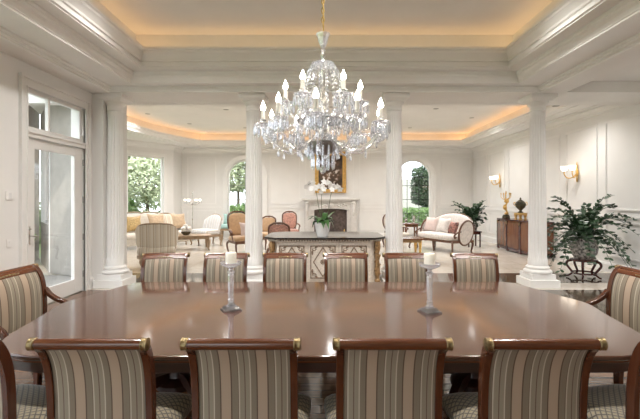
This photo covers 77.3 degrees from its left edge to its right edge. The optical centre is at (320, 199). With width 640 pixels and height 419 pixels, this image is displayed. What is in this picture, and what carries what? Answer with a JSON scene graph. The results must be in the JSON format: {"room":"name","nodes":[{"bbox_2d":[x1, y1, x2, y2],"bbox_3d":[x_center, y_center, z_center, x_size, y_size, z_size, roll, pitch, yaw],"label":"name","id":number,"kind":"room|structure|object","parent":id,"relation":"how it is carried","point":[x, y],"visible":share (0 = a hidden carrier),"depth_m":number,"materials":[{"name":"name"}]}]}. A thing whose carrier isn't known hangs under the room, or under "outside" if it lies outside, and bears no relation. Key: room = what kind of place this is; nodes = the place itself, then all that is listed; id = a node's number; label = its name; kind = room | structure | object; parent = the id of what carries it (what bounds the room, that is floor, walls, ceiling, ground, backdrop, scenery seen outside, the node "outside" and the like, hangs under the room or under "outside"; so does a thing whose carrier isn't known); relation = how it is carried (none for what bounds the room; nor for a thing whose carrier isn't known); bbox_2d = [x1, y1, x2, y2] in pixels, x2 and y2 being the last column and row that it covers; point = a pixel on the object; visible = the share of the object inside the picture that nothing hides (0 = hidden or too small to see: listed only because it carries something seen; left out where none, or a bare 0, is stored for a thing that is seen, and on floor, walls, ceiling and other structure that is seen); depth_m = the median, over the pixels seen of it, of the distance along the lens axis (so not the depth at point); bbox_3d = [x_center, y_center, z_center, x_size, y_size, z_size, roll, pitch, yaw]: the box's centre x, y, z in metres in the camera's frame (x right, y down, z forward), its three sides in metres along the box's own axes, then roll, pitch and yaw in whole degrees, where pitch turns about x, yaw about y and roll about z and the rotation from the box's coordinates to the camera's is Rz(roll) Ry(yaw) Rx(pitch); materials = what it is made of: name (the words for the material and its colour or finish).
{"room":"dining room","nodes":[
{"label":"dining room","id":0,"kind":"room"},
{"bbox_2d":[0,51,91,290],"bbox_3d":[-4.290,-0.250,2.800,0.220,3.700,10.800,0,0,0],"label":"wall","id":1,"kind":"structure","parent":0,"point":[10,66],"depth_m":5.42,"materials":[{"name":"paint"}]},
{"bbox_2d":[6,191,12,199],"bbox_3d":[-4.171,-0.060,5.360,0.018,0.120,0.120,0,0,0],"label":"light switch","id":2,"kind":"object","parent":1,"relation":"attached to","point":[9,194],"visible":1,"depth_m":5.34,"materials":[{"name":"paint"}]},
{"bbox_2d":[18,73,90,303],"bbox_3d":[-4.208,-0.080,6.350,0.184,3.360,1.664,0,0,0],"label":"door","id":3,"kind":"structure","parent":1,"relation":"in","point":[30,139],"depth_m":6.29,"materials":[{"name":"paint"}]},
{"bbox_2d":[44,275,81,304],"bbox_3d":[-6.000,1.685,5.800,3.200,0.130,5.600,0,0,0],"label":"ground","id":4,"kind":"structure","parent":0,"point":[51,280],"depth_m":8.15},
{"bbox_2d":[92,94,126,279],"bbox_3d":[-4.080,-0.165,7.750,0.200,3.530,0.900,0,0,0],"label":"wall pier","id":5,"kind":"object","parent":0,"point":[99,113],"visible":0.5,"depth_m":7.30,"materials":[{"name":"paint"}]},
{"bbox_2d":[40,105,181,275],"bbox_3d":[-6.305,-0.600,12.169,2.658,4.400,8.995,0,0,-11],"label":"wall","id":6,"kind":"structure","parent":0,"point":[55,235],"depth_m":8.73,"materials":[{"name":"paint"}]},
{"bbox_2d":[45,151,47,222],"bbox_3d":[-6.462,-0.575,9.665,0.210,2.430,1.862,0,0,-40],"label":"window","id":7,"kind":"structure","parent":6,"relation":"in","point":[46,152],"depth_m":10.15,"materials":[{"name":"paint"}]},
{"bbox_2d":[127,150,166,214],"bbox_3d":[-6.554,-0.575,14.966,0.210,2.430,1.700,0,0,38],"label":"window","id":8,"kind":"structure","parent":6,"relation":"in","point":[133,153],"depth_m":15.51,"materials":[{"name":"paint"}]},
{"bbox_2d":[0,38,639,104],"bbox_3d":[-0.600,-2.420,2.800,14.000,0.960,10.800,0,0,0],"label":"ceiling","id":9,"kind":"structure","parent":0,"point":[580,89],"depth_m":7.36,"materials":[{"name":"paint"}]},
{"bbox_2d":[0,0,639,91],"bbox_3d":[0.065,-2.400,2.550,7.810,0.920,9.320,0,0,0],"label":"trim","id":10,"kind":"structure","parent":9,"relation":"attached to","point":[84,39],"depth_m":6.72,"materials":[{"name":"paint"}]},
{"bbox_2d":[14,238,626,418],"bbox_3d":[-0.700,1.649,7.100,14.200,0.102,19.400,0,0,0],"label":"floor","id":11,"kind":"structure","parent":0,"point":[509,261],"depth_m":8.48,"materials":[{"name":"beige stone"}]},
{"bbox_2d":[0,340,46,418],"bbox_3d":[-1.658,1.105,2.130,0.591,0.998,0.649,0,0,12],"label":"dining chair","id":12,"kind":"object","parent":11,"relation":"on","point":[20,401],"visible":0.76,"depth_m":1.91,"materials":[{"name":"wood"}]},
{"bbox_2d":[0,380,2,418],"bbox_3d":[-1.706,0.902,1.906,0.426,0.536,0.124,0,0,12],"label":"cushion","id":13,"kind":"object","parent":12,"relation":"on","point":[1,381],"depth_m":1.88,"materials":[{"name":"fabric"}]},
{"bbox_2d":[0,263,66,384],"bbox_3d":[-2.444,1.105,3.440,0.649,0.998,0.921,0,0,0],"label":"dining chair","id":14,"kind":"object","parent":11,"relation":"on","point":[24,292],"visible":0.57,"depth_m":3.51,"materials":[{"name":"fabric"}]},
{"bbox_2d":[0,272,42,333],"bbox_3d":[-2.672,0.902,3.440,0.124,0.536,0.665,0,0,0],"label":"cushion","id":15,"kind":"object","parent":14,"relation":"on","point":[21,293],"depth_m":3.49,"materials":[{"name":"fabric"}]},
{"bbox_2d":[25,337,191,418],"bbox_3d":[-1.021,1.105,2.056,0.591,0.998,0.649,0,0,0],"label":"dining chair","id":16,"kind":"object","parent":11,"relation":"on","point":[86,378],"visible":0.98,"depth_m":1.83,"materials":[{"name":"fabric"}]},
{"bbox_2d":[45,350,145,418],"bbox_3d":[-1.021,0.902,1.827,0.426,0.536,0.124,0,0,0],"label":"cushion","id":17,"kind":"object","parent":16,"relation":"on","point":[83,384],"depth_m":1.83,"materials":[{"name":"fabric"}]},
{"bbox_2d":[93,93,135,287],"bbox_3d":[-3.860,-0.170,7.500,0.540,3.540,0.540,0,0,0],"label":"column","id":18,"kind":"structure","parent":11,"relation":"on","point":[116,273],"depth_m":7.38,"materials":[{"name":"paint"}]},
{"bbox_2d":[135,223,178,269],"bbox_3d":[-3.896,1.066,9.505,0.958,1.081,0.890,0,0,-16],"label":"tub chair","id":19,"kind":"object","parent":11,"relation":"on","point":[150,237],"visible":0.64,"depth_m":9.16,"materials":[{"name":"beige fabric"}]},
{"bbox_2d":[127,211,190,246],"bbox_3d":[-5.925,0.998,13.604,0.933,1.203,2.900,0,0,40],"label":"sofa","id":20,"kind":"object","parent":11,"relation":"on","point":[131,239],"visible":0.16,"depth_m":13.72,"materials":[{"name":"beige fabric"}]},
{"bbox_2d":[127,233,135,239],"bbox_3d":[-6.433,1.180,12.895,0.800,0.200,0.860,0,0,40],"label":"seat cushion","id":21,"kind":"object","parent":20,"relation":"on","point":[130,236],"depth_m":12.77,"materials":[{"name":"beige fabric"}]},
{"bbox_2d":[127,216,140,231],"bbox_3d":[-6.209,0.790,13.255,0.268,0.532,0.567,0,0,40],"label":"throw pillow","id":22,"kind":"object","parent":20,"relation":"on","point":[132,222],"visible":0.69,"depth_m":13.16,"materials":[{"name":"yellow fabric"}]},
{"bbox_2d":[147,213,163,222],"bbox_3d":[-5.695,0.760,13.868,0.281,0.594,0.632,0,0,40],"label":"throw pillow","id":23,"kind":"object","parent":20,"relation":"on","point":[153,218],"visible":0.56,"depth_m":13.80,"materials":[{"name":"beige fabric"}]},
{"bbox_2d":[158,213,174,224],"bbox_3d":[-5.452,0.760,14.251,0.281,0.594,0.632,0,0,40],"label":"throw pillow","id":24,"kind":"object","parent":20,"relation":"on","point":[167,217],"visible":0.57,"depth_m":14.20,"materials":[{"name":"beige fabric"}]},
{"bbox_2d":[170,213,185,227],"bbox_3d":[-5.168,0.770,14.496,0.277,0.573,0.610,0,0,40],"label":"throw pillow","id":25,"kind":"object","parent":20,"relation":"on","point":[178,219],"visible":0.82,"depth_m":14.41,"materials":[{"name":"beige fabric"}]},
{"bbox_2d":[141,252,189,281],"bbox_3d":[-1.743,1.105,4.306,0.591,0.998,0.649,0,0,-7],"label":"dining chair","id":26,"kind":"object","parent":11,"relation":"on","point":[155,267],"visible":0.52,"depth_m":4.50,"materials":[{"name":"fabric"}]},
{"bbox_2d":[144,259,183,281],"bbox_3d":[-1.770,0.902,4.533,0.426,0.536,0.124,0,0,-7],"label":"cushion","id":27,"kind":"object","parent":26,"relation":"on","point":[155,270],"depth_m":4.49,"materials":[{"name":"fabric"}]},
{"bbox_2d":[184,191,200,240],"bbox_3d":[-5.034,0.625,15.700,0.647,1.950,0.635,0,0,0],"label":"floor lamp","id":28,"kind":"object","parent":11,"relation":"on","point":[188,200],"visible":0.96,"depth_m":15.69,"materials":[{"name":"silver metal"}]},
{"bbox_2d":[178,233,211,249],"bbox_3d":[-4.192,1.363,12.900,1.240,0.486,0.840,0,0,-20],"label":"coffee table","id":29,"kind":"object","parent":11,"relation":"on","point":[200,235],"visible":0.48,"depth_m":12.64,"materials":[{"name":"brown wood"}]},
{"bbox_2d":[181,224,191,234],"bbox_3d":[-4.282,0.944,12.751,0.343,0.352,0.356,0,0,0],"label":"flower bowl","id":30,"kind":"object","parent":29,"relation":"on","point":[185,227],"visible":1,"depth_m":12.69,"materials":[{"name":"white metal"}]},
{"bbox_2d":[181,231,190,234],"bbox_3d":[-4.303,1.060,12.750,0.300,0.120,0.300,0,0,0],"label":"bowl","id":31,"kind":"object","parent":30,"relation":"attached to","point":[183,232],"depth_m":12.66,"materials":[{"name":"brown metal"}]},
{"bbox_2d":[190,214,222,245],"bbox_3d":[-4.038,1.048,14.186,1.038,1.113,0.820,0,0,40],"label":"seat","id":32,"kind":"object","parent":11,"relation":"on","point":[212,223],"visible":0.73,"depth_m":14.12,"materials":[{"name":"white fabric"}]},
{"bbox_2d":[219,224,227,239],"bbox_3d":[-3.623,1.280,16.100,0.920,0.640,0.520,0,0,0],"label":"bench","id":33,"kind":"object","parent":11,"relation":"on","point":[224,227],"visible":0.2,"depth_m":15.86,"materials":[{"name":"teal fabric"}]},
{"bbox_2d":[203,252,249,281],"bbox_3d":[-1.086,1.105,4.324,0.591,0.998,0.649,0,0,0],"label":"dining chair","id":34,"kind":"object","parent":11,"relation":"on","point":[213,271],"visible":0.38,"depth_m":4.51,"materials":[{"name":"fabric"}]},
{"bbox_2d":[206,259,243,281],"bbox_3d":[-1.086,0.902,4.553,0.426,0.536,0.124,0,0,0],"label":"cushion","id":35,"kind":"object","parent":34,"relation":"on","point":[215,272],"depth_m":4.51,"materials":[{"name":"fabric"}]},
{"bbox_2d":[226,211,244,252],"bbox_3d":[-2.337,0.965,11.945,0.903,1.279,0.864,0,0,-35],"label":"armchair","id":36,"kind":"object","parent":11,"relation":"on","point":[233,219],"visible":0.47,"depth_m":12.07,"materials":[{"name":"fabric"}]},
{"bbox_2d":[239,222,244,235],"bbox_3d":[-2.164,0.840,11.620,0.414,0.396,0.230,0,0,-35],"label":"throw pillow","id":37,"kind":"object","parent":36,"relation":"on","point":[242,225],"visible":0.31,"depth_m":11.49,"materials":[{"name":"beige fabric"}]},
{"bbox_2d":[180,337,310,418],"bbox_3d":[-0.352,1.105,2.056,0.591,0.998,0.649,0,0,0],"label":"dining chair","id":38,"kind":"object","parent":11,"relation":"on","point":[232,378],"visible":1,"depth_m":1.83,"materials":[{"name":"fabric"}]},
{"bbox_2d":[195,350,289,418],"bbox_3d":[-0.352,0.902,1.827,0.426,0.536,0.124,0,0,0],"label":"cushion","id":39,"kind":"object","parent":38,"relation":"on","point":[230,384],"depth_m":1.83,"materials":[{"name":"fabric"}]},
{"bbox_2d":[238,93,267,281],"bbox_3d":[-1.260,-0.170,7.500,0.500,3.540,0.500,0,0,0],"label":"column","id":40,"kind":"structure","parent":11,"relation":"on","point":[252,101],"depth_m":7.38,"materials":[{"name":"paint"}]},
{"bbox_2d":[262,216,275,249],"bbox_3d":[-1.915,1.065,13.234,0.803,1.078,0.768,0,0,25],"label":"armchair","id":41,"kind":"object","parent":11,"relation":"on","point":[267,221],"visible":0.29,"depth_m":13.47,"materials":[{"name":"fabric"}]},
{"bbox_2d":[266,222,289,252],"bbox_3d":[-1.040,1.080,10.464,0.763,1.049,0.726,0,0,5],"label":"armchair","id":42,"kind":"object","parent":11,"relation":"on","point":[274,228],"visible":0.2,"depth_m":10.11,"materials":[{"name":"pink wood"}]},
{"bbox_2d":[262,253,307,281],"bbox_3d":[-0.410,1.105,4.324,0.591,0.998,0.649,0,0,0],"label":"dining chair","id":43,"kind":"object","parent":11,"relation":"on","point":[277,267],"visible":0.47,"depth_m":4.52,"materials":[{"name":"fabric"}]},
{"bbox_2d":[266,259,303,281],"bbox_3d":[-0.410,0.902,4.553,0.426,0.536,0.124,0,0,0],"label":"cushion","id":44,"kind":"object","parent":43,"relation":"on","point":[277,270],"depth_m":4.51,"materials":[{"name":"fabric"}]},
{"bbox_2d":[280,211,300,231],"bbox_3d":[-1.162,1.010,14.948,0.763,1.189,0.751,0,0,-8],"label":"armchair","id":45,"kind":"object","parent":11,"relation":"on","point":[289,218],"visible":0.44,"depth_m":15.19,"materials":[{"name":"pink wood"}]},
{"bbox_2d":[2,282,639,418],"bbox_3d":[0.030,1.220,3.130,4.280,0.760,1.960,0,0,0],"label":"dining table","id":46,"kind":"object","parent":11,"relation":"on","point":[165,313],"visible":0.64,"depth_m":2.93,"materials":[{"name":"brown wood"}]},
{"bbox_2d":[220,260,241,312],"bbox_3d":[-0.689,0.656,3.060,0.164,0.367,0.164,0,0,-30],"label":"candlestick","id":47,"kind":"object","parent":46,"relation":"on","point":[230,307],"visible":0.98,"depth_m":3.04,"materials":[{"name":"clear glass"}]},
{"bbox_2d":[225,252,235,262],"bbox_3d":[-0.689,0.442,3.060,0.082,0.104,0.082,0,0,0],"label":"candle","id":48,"kind":"object","parent":47,"relation":"on","point":[230,257],"visible":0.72,"depth_m":3.03,"materials":[{"name":"wax"}]},
{"bbox_2d":[417,262,441,314],"bbox_3d":[0.814,0.656,3.000,0.164,0.367,0.164,0,0,-20],"label":"candlestick","id":49,"kind":"object","parent":46,"relation":"on","point":[429,309],"visible":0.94,"depth_m":2.98,"materials":[{"name":"clear glass"}]},
{"bbox_2d":[424,253,434,264],"bbox_3d":[0.814,0.442,3.000,0.082,0.104,0.082,0,0,0],"label":"candle","id":50,"kind":"object","parent":49,"relation":"on","point":[429,258],"visible":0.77,"depth_m":2.96,"materials":[{"name":"wax"}]},
{"bbox_2d":[264,232,384,281],"bbox_3d":[0.070,1.140,7.900,2.240,0.920,1.440,0,0,0],"label":"console table","id":51,"kind":"object","parent":11,"relation":"on","point":[279,242],"visible":0.55,"depth_m":7.26,"materials":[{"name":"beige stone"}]},
{"bbox_2d":[304,179,342,236],"bbox_3d":[0.002,0.141,7.372,0.599,1.077,0.570,0,0,-40],"label":"potted orchid","id":52,"kind":"object","parent":51,"relation":"on","point":[322,226],"visible":1,"depth_m":7.33,"materials":[{"name":"white plant"}]},
{"bbox_2d":[302,199,359,231],"bbox_3d":[0.399,0.770,16.465,2.480,1.660,0.630,0,0,0],"label":"fireplace","id":53,"kind":"object","parent":11,"relation":"on","point":[344,215],"visible":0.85,"depth_m":16.60,"materials":[{"name":"stone"}]},
{"bbox_2d":[302,199,359,201],"bbox_3d":[0.399,0.005,16.610,2.400,0.130,0.340,0,0,0],"label":"mantel shelf","id":54,"kind":"object","parent":53,"relation":"attached to","point":[305,200],"depth_m":16.48,"materials":[{"name":"stone"}]},
{"bbox_2d":[323,253,368,281],"bbox_3d":[0.283,1.105,4.324,0.591,0.998,0.649,0,0,0],"label":"dining chair","id":55,"kind":"object","parent":11,"relation":"on","point":[338,267],"visible":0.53,"depth_m":4.52,"materials":[{"name":"fabric"}]},
{"bbox_2d":[327,259,364,281],"bbox_3d":[0.283,0.902,4.553,0.426,0.536,0.124,0,0,0],"label":"cushion","id":56,"kind":"object","parent":55,"relation":"on","point":[338,270],"depth_m":4.51,"materials":[{"name":"fabric"}]},
{"bbox_2d":[324,337,453,418],"bbox_3d":[0.315,1.105,2.056,0.591,0.998,0.649,0,0,0],"label":"dining chair","id":57,"kind":"object","parent":11,"relation":"on","point":[377,378],"visible":1,"depth_m":1.83,"materials":[{"name":"fabric"}]},
{"bbox_2d":[343,350,438,418],"bbox_3d":[0.315,0.902,1.827,0.426,0.536,0.124,0,0,0],"label":"cushion","id":58,"kind":"object","parent":57,"relation":"on","point":[378,384],"depth_m":1.83,"materials":[{"name":"fabric"}]},
{"bbox_2d":[379,93,409,281],"bbox_3d":[1.370,-0.170,7.500,0.500,3.540,0.500,0,0,0],"label":"column","id":59,"kind":"structure","parent":11,"relation":"on","point":[394,102],"depth_m":7.38,"materials":[{"name":"paint"}]},
{"bbox_2d":[382,214,410,247],"bbox_3d":[2.506,1.012,13.440,0.803,1.184,0.786,0,0,-30],"label":"armchair","id":60,"kind":"object","parent":11,"relation":"on","point":[384,216],"visible":0.22,"depth_m":13.47,"materials":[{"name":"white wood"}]},
{"bbox_2d":[384,236,423,252],"bbox_3d":[2.439,1.360,11.950,1.100,0.480,0.760,0,0,0],"label":"coffee table","id":61,"kind":"object","parent":11,"relation":"on","point":[406,239],"visible":0.55,"depth_m":11.64,"materials":[{"name":"brown wood"}]},
{"bbox_2d":[382,252,426,281],"bbox_3d":[0.970,1.105,4.324,0.591,0.998,0.649,0,0,0],"label":"dining chair","id":62,"kind":"object","parent":11,"relation":"on","point":[399,267],"visible":0.43,"depth_m":4.51,"materials":[{"name":"fabric"}]},
{"bbox_2d":[388,259,425,281],"bbox_3d":[0.970,0.902,4.553,0.426,0.536,0.124,0,0,0],"label":"cushion","id":63,"kind":"object","parent":62,"relation":"on","point":[399,270],"depth_m":4.51,"materials":[{"name":"fabric"}]},
{"bbox_2d":[403,223,419,235],"bbox_3d":[3.471,1.250,15.600,0.760,0.700,0.760,0,0,0],"label":"side table","id":64,"kind":"object","parent":11,"relation":"on","point":[413,225],"visible":0.62,"depth_m":15.35,"materials":[{"name":"brown wood"}]},
{"bbox_2d":[415,212,473,252],"bbox_3d":[3.904,1.003,12.669,0.971,1.203,1.863,0,0,-24],"label":"settee","id":65,"kind":"object","parent":11,"relation":"on","point":[464,234],"visible":0.83,"depth_m":12.13,"materials":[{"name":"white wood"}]},
{"bbox_2d":[424,217,438,231],"bbox_3d":[3.634,0.800,13.206,0.260,0.492,0.523,0,0,-33],"label":"throw pillow","id":66,"kind":"object","parent":65,"relation":"on","point":[431,223],"visible":0.98,"depth_m":13.10,"materials":[{"name":"pink fabric"}]},
{"bbox_2d":[436,218,450,232],"bbox_3d":[3.879,0.800,12.681,0.256,0.471,0.501,0,0,-24],"label":"throw pillow","id":67,"kind":"object","parent":65,"relation":"on","point":[443,224],"visible":0.98,"depth_m":12.56,"materials":[{"name":"beige fabric"}]},
{"bbox_2d":[448,221,458,233],"bbox_3d":[4.017,0.840,12.151,0.234,0.369,0.392,0,0,-15],"label":"throw pillow","id":68,"kind":"object","parent":65,"relation":"on","point":[453,226],"visible":0.99,"depth_m":12.03,"materials":[{"name":"pink fabric"}]},
{"bbox_2d":[450,252,498,281],"bbox_3d":[1.720,1.105,4.306,0.591,0.998,0.649,0,0,7],"label":"dining chair","id":69,"kind":"object","parent":11,"relation":"on","point":[467,267],"visible":0.44,"depth_m":4.50,"materials":[{"name":"fabric"}]},
{"bbox_2d":[456,259,495,281],"bbox_3d":[1.747,0.902,4.533,0.426,0.536,0.124,0,0,7],"label":"cushion","id":70,"kind":"object","parent":69,"relation":"on","point":[467,270],"depth_m":4.49,"materials":[{"name":"fabric"}]},
{"bbox_2d":[468,230,481,246],"bbox_3d":[5.200,1.330,13.750,0.480,0.540,0.480,0,0,0],"label":"table","id":71,"kind":"object","parent":11,"relation":"on","point":[476,232],"visible":0.51,"depth_m":13.54,"materials":[{"name":"brown wood"}]},
{"bbox_2d":[451,200,489,230],"bbox_3d":[5.080,0.524,13.807,1.379,1.071,1.144,0,0,35],"label":"potted plant","id":72,"kind":"object","parent":71,"relation":"on","point":[474,215],"visible":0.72,"depth_m":13.59,"materials":[{"name":"green plant"}]},
{"bbox_2d":[442,337,607,418],"bbox_3d":[0.983,1.105,2.056,0.591,0.998,0.649,0,0,0],"label":"dining chair","id":73,"kind":"object","parent":11,"relation":"on","point":[519,378],"visible":1,"depth_m":1.83,"materials":[{"name":"fabric"}]},
{"bbox_2d":[488,350,587,418],"bbox_3d":[0.983,0.902,1.827,0.426,0.536,0.124,0,0,0],"label":"cushion","id":74,"kind":"object","parent":73,"relation":"on","point":[523,384],"depth_m":1.83,"materials":[{"name":"fabric"}]},
{"bbox_2d":[496,218,553,256],"bbox_3d":[6.103,1.100,12.200,0.559,1.000,2.560,0,0,0],"label":"sideboard","id":75,"kind":"object","parent":11,"relation":"on","point":[512,235],"visible":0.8,"depth_m":12.01,"materials":[{"name":"brown wood"}]},
{"bbox_2d":[500,191,510,218],"bbox_3d":[6.027,0.160,13.000,0.331,0.880,0.345,0,0,0],"label":"candelabrum","id":76,"kind":"object","parent":75,"relation":"on","point":[506,216],"visible":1,"depth_m":12.96,"materials":[{"name":"gold metal"}]},
{"bbox_2d":[513,197,527,219],"bbox_3d":[6.060,0.255,12.150,0.370,0.690,0.397,0,0,32],"label":"urn","id":77,"kind":"object","parent":75,"relation":"on","point":[520,204],"visible":0.98,"depth_m":12.05,"materials":[{"name":"brown metal"}]},
{"bbox_2d":[515,203,525,212],"bbox_3d":[6.060,0.235,12.150,0.310,0.310,0.310,0,0,0],"label":"bowl","id":78,"kind":"object","parent":77,"relation":"on","point":[520,206],"depth_m":12.06,"materials":[{"name":"brown metal"}]},
{"bbox_2d":[516,93,559,287],"bbox_3d":[4.060,-0.170,7.500,0.540,3.540,0.540,0,0,0],"label":"column","id":79,"kind":"structure","parent":11,"relation":"on","point":[537,273],"depth_m":7.38,"materials":[{"name":"paint"}]},
{"bbox_2d":[565,257,602,279],"bbox_3d":[5.421,1.400,8.278,0.642,0.380,0.619,0,0,0],"label":"plant stand","id":80,"kind":"object","parent":11,"relation":"on","point":[573,259],"visible":0.94,"depth_m":8.13,"materials":[{"name":"black metal"}]},
{"bbox_2d":[547,194,638,272],"bbox_3d":[5.342,0.760,8.248,1.959,1.778,1.991,0,0,44],"label":"potted plant","id":81,"kind":"object","parent":80,"relation":"on","point":[584,245],"visible":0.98,"depth_m":8.04,"materials":[{"name":"green plant"}]},
{"bbox_2d":[585,264,639,383],"bbox_3d":[2.494,1.105,3.360,0.649,0.998,0.921,0,0,0],"label":"dining chair","id":82,"kind":"object","parent":11,"relation":"on","point":[622,293],"visible":0.44,"depth_m":3.54,"materials":[{"name":"fabric"}]},
{"bbox_2d":[611,273,639,332],"bbox_3d":[2.723,0.902,3.360,0.124,0.536,0.665,0,0,0],"label":"cushion","id":83,"kind":"object","parent":82,"relation":"on","point":[625,287],"depth_m":3.50,"materials":[{"name":"fabric"}]},
{"bbox_2d":[587,341,639,418],"bbox_3d":[1.658,1.105,2.130,0.591,0.998,0.649,0,0,-12],"label":"dining chair","id":84,"kind":"object","parent":11,"relation":"on","point":[611,401],"visible":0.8,"depth_m":2.06,"materials":[{"name":"fabric"}]},
{"bbox_2d":[98,0,552,34],"bbox_3d":[0.065,-2.890,2.550,6.870,0.060,9.100,0,0,0],"label":"ceiling","id":85,"kind":"structure","parent":0,"point":[142,17],"depth_m":6.23,"materials":[{"name":"paint"}]},
{"bbox_2d":[253,0,390,173],"bbox_3d":[0.015,-1.530,3.100,1.013,2.660,1.065,0,0,42],"label":"chandelier","id":86,"kind":"object","parent":85,"relation":"hanging from","point":[321,122],"visible":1,"depth_m":2.99,"materials":[{"name":"clear glass"}]},
{"bbox_2d":[126,105,526,133],"bbox_3d":[-0.600,-2.700,12.500,14.000,0.060,8.600,0,0,0],"label":"ceiling","id":87,"kind":"structure","parent":0,"point":[204,119],"depth_m":12.95,"materials":[{"name":"paint"}]},
{"bbox_2d":[182,153,472,232],"bbox_3d":[0.275,-0.600,16.925,12.250,4.400,0.250,0,0,0],"label":"wall","id":88,"kind":"structure","parent":0,"point":[201,171],"depth_m":16.80,"materials":[{"name":"paint"}]},
{"bbox_2d":[222,155,266,233],"bbox_3d":[-3.192,-0.240,16.810,1.880,3.320,0.200,0,0,0],"label":"window","id":89,"kind":"structure","parent":88,"relation":"in","point":[240,158],"depth_m":16.76,"materials":[{"name":"paint"}]},
{"bbox_2d":[210,233,415,237],"bbox_3d":[0.275,1.492,16.785,12.250,0.215,0.030,0,0,0],"label":"baseboard","id":90,"kind":"structure","parent":88,"relation":"attached to","point":[224,235],"depth_m":16.77,"materials":[{"name":"paint"}]},
{"bbox_2d":[181,156,472,229],"bbox_3d":[0.275,-0.300,16.785,12.250,3.120,0.030,0,0,0],"label":"trim","id":91,"kind":"structure","parent":88,"relation":"attached to","point":[314,156],"depth_m":16.78,"materials":[{"name":"paint"}]},
{"bbox_2d":[30,105,629,152],"bbox_3d":[-0.157,-2.417,12.450,14.714,0.505,10.100,0,0,0],"label":"trim","id":92,"kind":"structure","parent":88,"relation":"attached to","point":[519,120],"depth_m":14.96,"materials":[{"name":"paint"}]},
{"bbox_2d":[315,151,345,192],"bbox_3d":[0.399,-1.160,16.721,1.316,1.740,0.098,0,0,0],"label":"painting","id":93,"kind":"object","parent":88,"relation":"attached to","point":[337,175],"visible":0.47,"depth_m":16.75,"materials":[{"name":"fabric"}]},
{"bbox_2d":[402,155,435,233],"bbox_3d":[3.885,-0.240,16.810,1.880,3.320,0.200,0,0,0],"label":"window","id":94,"kind":"structure","parent":88,"relation":"in","point":[432,178],"depth_m":16.76,"materials":[{"name":"paint"}]},
{"bbox_2d":[473,103,639,268],"bbox_3d":[6.510,-0.600,7.100,0.220,4.400,19.400,0,0,0],"label":"wall","id":95,"kind":"structure","parent":0,"point":[623,136],"depth_m":9.75,"materials":[{"name":"paint"}]},
{"bbox_2d":[489,173,500,187],"bbox_3d":[6.224,-0.700,14.250,0.323,0.520,0.490,0,0,0],"label":"wall sconce","id":96,"kind":"object","parent":95,"relation":"attached to","point":[490,177],"visible":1,"depth_m":14.23,"materials":[{"name":"white glass"}]},
{"bbox_2d":[473,235,637,272],"bbox_3d":[6.385,1.492,7.100,0.030,0.215,19.400,0,0,0],"label":"baseboard","id":97,"kind":"structure","parent":95,"relation":"attached to","point":[606,265],"depth_m":10.25,"materials":[{"name":"paint"}]},
{"bbox_2d":[474,112,639,262],"bbox_3d":[6.385,-0.250,7.100,0.030,3.020,19.400,0,0,0],"label":"trim","id":98,"kind":"structure","parent":95,"relation":"attached to","point":[635,114],"depth_m":10.41,"materials":[{"name":"paint"}]},
{"bbox_2d":[561,162,578,181],"bbox_3d":[6.224,-0.700,9.950,0.323,0.520,0.490,0,0,0],"label":"wall sconce","id":99,"kind":"object","parent":95,"relation":"attached to","point":[571,167],"visible":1,"depth_m":9.94,"materials":[{"name":"white glass"}]},
{"bbox_2d":[593,60,639,80],"bbox_3d":[5.410,-2.170,2.300,1.980,0.060,9.800,0,0,0],"label":"ceiling","id":100,"kind":"structure","parent":0,"point":[631,72],"depth_m":6.82,"materials":[{"name":"paint"}]},
{"label":"outside","id":101,"kind":"structure","parent":0,"visible":0},
{"bbox_3d":[0.000,1.975,15.000,80.000,0.450,90.000,0,0,0],"label":"ground","id":102,"kind":"structure","parent":101,"visible":0},
{"bbox_2d":[29,105,39,259],"bbox_3d":[-7.600,-0.625,7.700,0.700,4.750,6.200,0,0,0],"label":"house wing","id":103,"kind":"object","parent":102,"relation":"on","point":[34,116],"visible":0.02,"depth_m":10.72,"materials":[{"name":"paint"}]},
{"bbox_2d":[128,197,140,212],"bbox_3d":[-8.878,0.698,17.627,2.245,2.245,1.800,0,0,0],"label":"shrub","id":104,"kind":"object","parent":102,"relation":"on","point":[131,203],"visible":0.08,"depth_m":17.59,"materials":[{"name":"green plant"}]},
{"bbox_2d":[128,156,155,196],"bbox_3d":[-12.088,-1.834,25.078,4.566,7.176,3.821,0,0,0],"label":"tree","id":105,"kind":"object","parent":102,"relation":"on","point":[129,157],"visible":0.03,"depth_m":24.81,"materials":[{"name":"green plant"}]},
{"bbox_2d":[128,157,159,212],"bbox_3d":[-9.012,-0.462,20.590,2.854,4.438,2.844,0,0,-43],"label":"tree","id":106,"kind":"object","parent":102,"relation":"on","point":[148,193],"visible":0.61,"depth_m":20.01,"materials":[{"name":"green plant"}]},
{"bbox_2d":[230,162,244,203],"bbox_3d":[-4.631,-1.008,22.005,3.477,5.523,2.624,0,0,0],"label":"tree","id":107,"kind":"object","parent":102,"relation":"on","point":[239,168],"visible":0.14,"depth_m":21.38,"materials":[{"name":"green plant"}]},
{"bbox_2d":[230,202,244,213],"bbox_3d":[-4.394,0.990,20.449,3.287,1.876,1.808,0,0,3],"label":"shrub","id":108,"kind":"object","parent":102,"relation":"on","point":[232,207],"visible":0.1,"depth_m":20.09,"materials":[{"name":"green plant"}]},
{"bbox_2d":[402,179,426,221],"bbox_3d":[6.500,0.175,27.150,11.000,3.150,0.300,0,0,0],"label":"wall","id":109,"kind":"structure","parent":102,"relation":"on","point":[406,190],"depth_m":27.00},
{"bbox_2d":[403,207,428,225],"bbox_3d":[4.993,1.155,20.499,4.978,1.675,1.202,0,0,0],"label":"hedge","id":110,"kind":"object","parent":102,"relation":"on","point":[422,215],"visible":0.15,"depth_m":20.26,"materials":[{"name":"green plant"}]},
{"bbox_2d":[409,164,428,208],"bbox_3d":[5.750,-0.230,21.500,1.942,3.969,1.797,0,0,28],"label":"topiary tree","id":111,"kind":"object","parent":102,"relation":"on","point":[419,189],"visible":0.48,"depth_m":21.21,"materials":[{"name":"green plant"}]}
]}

